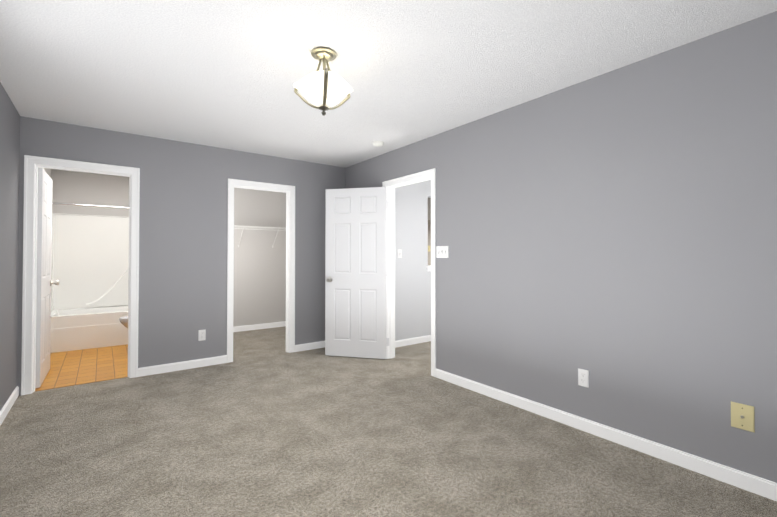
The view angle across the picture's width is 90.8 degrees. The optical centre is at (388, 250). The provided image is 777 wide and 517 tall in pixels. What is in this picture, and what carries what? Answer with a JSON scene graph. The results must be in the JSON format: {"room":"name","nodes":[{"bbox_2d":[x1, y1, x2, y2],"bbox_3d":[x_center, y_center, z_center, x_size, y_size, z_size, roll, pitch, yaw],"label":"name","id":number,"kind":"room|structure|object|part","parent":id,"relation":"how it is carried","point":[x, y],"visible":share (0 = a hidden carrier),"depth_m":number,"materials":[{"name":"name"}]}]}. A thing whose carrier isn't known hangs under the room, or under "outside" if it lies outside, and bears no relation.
{"room":"empty bedroom","nodes":[
{"label":"empty bedroom","id":0,"kind":"room"},
{"bbox_2d":[0,82,50,410],"bbox_3d":[-2.522,0.026,2.302,0.115,2.440,7.840,1,-1,-37],"label":"wall","id":1,"kind":"structure","parent":0,"point":[9,175],"depth_m":3.00,"materials":[{"name":"grey paint"}]},
{"bbox_2d":[0,386,18,425],"bbox_3d":[-1.708,1.188,1.302,0.013,0.088,5.060,1,-1,-37],"label":"baseboard","id":2,"kind":"structure","parent":1,"relation":"attached to","point":[6,408],"depth_m":3.00,"materials":[{"name":"white paint"}]},
{"bbox_2d":[52,202,128,208],"bbox_3d":[-3.710,-0.594,5.236,1.478,0.064,0.064,1,-1,-37],"label":"shower curtain rod","id":3,"kind":"object","parent":1,"relation":"attached to","point":[89,205],"visible":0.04,"depth_m":5.05,"materials":[{"name":"silver metal"}]},
{"bbox_2d":[35,344,127,390],"bbox_3d":[-3.412,1.289,4.810,1.480,0.024,2.498,1,-1,-37],"label":"floor","id":4,"kind":"structure","parent":0,"point":[77,367],"depth_m":4.20,"materials":[{"name":"orange tile"}]},
{"bbox_2d":[50,213,128,352],"bbox_3d":[-3.918,0.380,5.500,1.478,1.812,0.804,1,-1,-37],"label":"shower","id":5,"kind":"object","parent":4,"relation":"on","point":[90,273],"visible":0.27,"depth_m":5.52,"materials":[{"name":"white plastic"}]},
{"bbox_2d":[119,316,127,327],"bbox_3d":[-3.110,0.892,5.040,0.707,0.775,0.490,1,-1,-37],"label":"toilet","id":6,"kind":"object","parent":4,"relation":"on","point":[123,320],"visible":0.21,"depth_m":4.79,"materials":[{"name":"grey ceramic"}]},
{"bbox_2d":[51,169,128,216],"bbox_3d":[-4.147,0.076,5.908,1.595,2.440,0.115,1,-1,-37],"label":"wall","id":7,"kind":"structure","parent":0,"point":[73,187],"depth_m":5.65,"materials":[{"name":"paint"}]},
{"bbox_2d":[17,116,344,394],"bbox_3d":[-1.947,0.054,4.369,3.510,2.440,0.115,1,-1,-37],"label":"wall","id":8,"kind":"structure","parent":0,"point":[183,215],"depth_m":4.13,"materials":[{"name":"grey paint"}]},
{"bbox_2d":[35,168,58,387],"bbox_3d":[-3.406,0.247,3.791,0.177,2.014,0.715,1,-1,-36],"label":"bathroom door","id":9,"kind":"structure","parent":8,"relation":"in","point":[44,280],"depth_m":3.65,"materials":[{"name":"white paint"}]},
{"bbox_3d":[-3.587,0.340,4.041,0.177,0.066,0.096,1,-1,-36],"label":"knob","id":10,"kind":"part","parent":9,"relation":"part of","materials":[{"name":"silver metal"}]},
{"bbox_2d":[21,155,139,395],"bbox_3d":[-2.897,0.214,3.658,0.852,2.101,0.149,1,-1,-37],"label":"trim","id":11,"kind":"structure","parent":8,"relation":"attached to","point":[32,164],"depth_m":3.44,"materials":[{"name":"white paint"}]},
{"bbox_2d":[138,355,226,376],"bbox_3d":[-2.177,1.227,4.101,0.848,0.088,0.013,1,-1,-37],"label":"baseboard","id":12,"kind":"structure","parent":8,"relation":"attached to","point":[164,368],"depth_m":4.07,"materials":[{"name":"white paint"}]},
{"bbox_2d":[198,329,205,340],"bbox_3d":[-2.046,0.927,4.205,0.072,0.117,0.008,1,-1,-37],"label":"outlet","id":13,"kind":"object","parent":8,"relation":"attached to","point":[201,335],"visible":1,"depth_m":4.20,"materials":[{"name":"white plastic"}]},
{"bbox_2d":[227,178,294,362],"bbox_3d":[-1.550,0.228,4.662,0.812,2.101,0.149,1,-1,-37],"label":"trim","id":14,"kind":"structure","parent":8,"relation":"attached to","point":[289,190],"depth_m":4.76,"materials":[{"name":"white paint"}]},
{"bbox_2d":[295,341,324,351],"bbox_3d":[-0.906,1.240,5.050,0.699,0.088,0.013,1,-1,-37],"label":"baseboard","id":15,"kind":"structure","parent":8,"relation":"attached to","point":[321,344],"depth_m":4.96,"materials":[{"name":"white paint"}]},
{"bbox_2d":[233,188,285,326],"bbox_3d":[-2.326,0.081,6.306,1.800,2.440,0.115,1,-1,-37],"label":"wall","id":16,"kind":"structure","parent":0,"point":[259,279],"depth_m":6.37,"materials":[{"name":"paint"}]},
{"bbox_2d":[233,321,285,331],"bbox_3d":[-2.334,1.256,6.204,1.685,0.088,0.013,1,-1,-37],"label":"baseboard","id":17,"kind":"structure","parent":16,"relation":"attached to","point":[258,326],"depth_m":6.33,"materials":[{"name":"white paint"}]},
{"bbox_2d":[234,225,285,247],"bbox_3d":[-2.245,-0.224,6.106,1.677,0.335,0.309,1,-1,-37],"label":"wire closet shelf","id":18,"kind":"object","parent":16,"relation":"attached to","point":[255,227],"visible":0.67,"depth_m":6.14,"materials":[{"name":"white metal"}]},
{"bbox_2d":[0,326,776,516],"bbox_3d":[0.120,1.323,4.256,6.710,0.100,7.840,1,-1,-37],"label":"floor carpet","id":19,"kind":"object","parent":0,"point":[264,423],"visible":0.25,"depth_m":2.35,"materials":[{"name":"grey carpet"}]},
{"bbox_2d":[0,0,776,176],"bbox_3d":[0.120,-1.217,4.292,6.710,0.100,7.840,1,-1,-37],"label":"ceiling","id":20,"kind":"structure","parent":0,"point":[226,74],"depth_m":2.38,"materials":[{"name":"white paint"}]},
{"bbox_2d":[293,47,352,115],"bbox_3d":[-0.379,-1.004,2.320,0.370,0.379,0.362,1,-1,-37],"label":"chandelier","id":21,"kind":"object","parent":20,"relation":"hanging from","point":[324,89],"visible":1,"depth_m":2.25,"materials":[{"name":"white glass"}]},
{"bbox_3d":[-0.384,-0.937,2.317,0.358,0.130,0.360,1,-1,-37],"label":"lamp shade","id":22,"kind":"part","parent":21,"relation":"part of","materials":[{"name":"white glass"}]},
{"bbox_2d":[372,141,383,146],"bbox_3d":[-0.113,-1.148,4.135,0.126,0.041,0.126,1,-1,-37],"label":"smoke detector","id":23,"kind":"object","parent":20,"relation":"attached to","point":[377,143],"visible":1,"depth_m":4.10,"materials":[{"name":"white plastic"}]},
{"bbox_2d":[395,180,430,340],"bbox_3d":[1.037,0.075,5.884,3.085,2.440,0.115,1,-1,-37],"label":"wall","id":24,"kind":"structure","parent":0,"point":[412,297],"depth_m":5.29,"materials":[{"name":"paint"}]},
{"bbox_2d":[397,249,401,257],"bbox_3d":[0.153,0.039,5.143,0.072,0.117,0.017,1,-1,-37],"label":"light switch","id":25,"kind":"object","parent":24,"relation":"attached to","point":[399,253],"visible":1,"depth_m":5.14,"materials":[{"name":"white plastic"}]},
{"bbox_2d":[395,335,430,347],"bbox_3d":[1.075,1.251,5.817,3.085,0.088,0.013,1,-1,-37],"label":"baseboard","id":26,"kind":"structure","parent":24,"relation":"attached to","point":[410,341],"depth_m":5.24,"materials":[{"name":"white paint"}]},
{"bbox_2d":[428,198,430,224],"bbox_3d":[0.247,-0.825,6.571,2.025,0.620,0.800,1,-1,-37],"label":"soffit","id":27,"kind":"structure","parent":0,"point":[429,211],"depth_m":6.40,"materials":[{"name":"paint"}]},
{"bbox_2d":[428,225,430,264],"bbox_3d":[0.949,0.097,7.422,0.115,2.440,2.455,1,-1,-37],"label":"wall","id":28,"kind":"structure","parent":0,"point":[429,243],"depth_m":7.52,"materials":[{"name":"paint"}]},
{"bbox_2d":[345,11,776,482],"bbox_3d":[0.996,0.039,3.264,0.115,2.440,5.175,1,-1,-37],"label":"wall","id":29,"kind":"structure","parent":0,"point":[614,233],"depth_m":2.44,"materials":[{"name":"grey paint"}]},
{"bbox_2d":[325,187,386,358],"bbox_3d":[-0.392,0.258,4.585,0.765,2.014,0.177,0,-1,13],"label":"entry door","id":30,"kind":"structure","parent":29,"relation":"in","point":[355,275],"depth_m":4.57,"materials":[{"name":"white paint"}]},
{"bbox_2d":[387,201,388,345],"bbox_3d":[-0.004,0.267,4.532,0.032,1.710,0.002,1,-1,-37],"label":"door hinges","id":31,"kind":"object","parent":29,"relation":"attached to","point":[387,273],"depth_m":4.53,"materials":[{"name":"white paint"}]},
{"bbox_2d":[382,168,435,376],"bbox_3d":[0.255,0.222,4.254,0.149,2.101,0.902,1,-1,-37],"label":"trim","id":32,"kind":"structure","parent":29,"relation":"attached to","point":[393,184],"depth_m":4.51,"materials":[{"name":"white paint"}]},
{"bbox_2d":[436,246,448,257],"bbox_3d":[0.526,0.012,3.783,0.017,0.117,0.166,1,-1,-37],"label":"switch plate","id":33,"kind":"object","parent":29,"relation":"attached to","point":[442,252],"visible":1,"depth_m":3.78,"materials":[{"name":"white plastic"}]},
{"bbox_2d":[578,368,588,387],"bbox_3d":[1.355,0.886,2.667,0.008,0.117,0.072,1,-1,-37],"label":"outlet","id":34,"kind":"object","parent":29,"relation":"attached to","point":[583,377],"visible":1,"depth_m":2.66,"materials":[{"name":"white plastic"}]},
{"bbox_2d":[435,368,776,500],"bbox_3d":[1.440,1.205,2.546,0.013,0.088,3.229,1,-1,-37],"label":"baseboard","id":35,"kind":"structure","parent":29,"relation":"attached to","point":[760,486],"depth_m":2.40,"materials":[{"name":"white paint"}]},
{"bbox_2d":[731,401,754,432],"bbox_3d":[1.847,0.869,2.001,0.018,0.132,0.092,1,-1,-37],"label":"outlet plate","id":36,"kind":"object","parent":29,"relation":"attached to","point":[742,416],"visible":1,"depth_m":2.00,"materials":[{"name":"beige plastic"}]}
]}

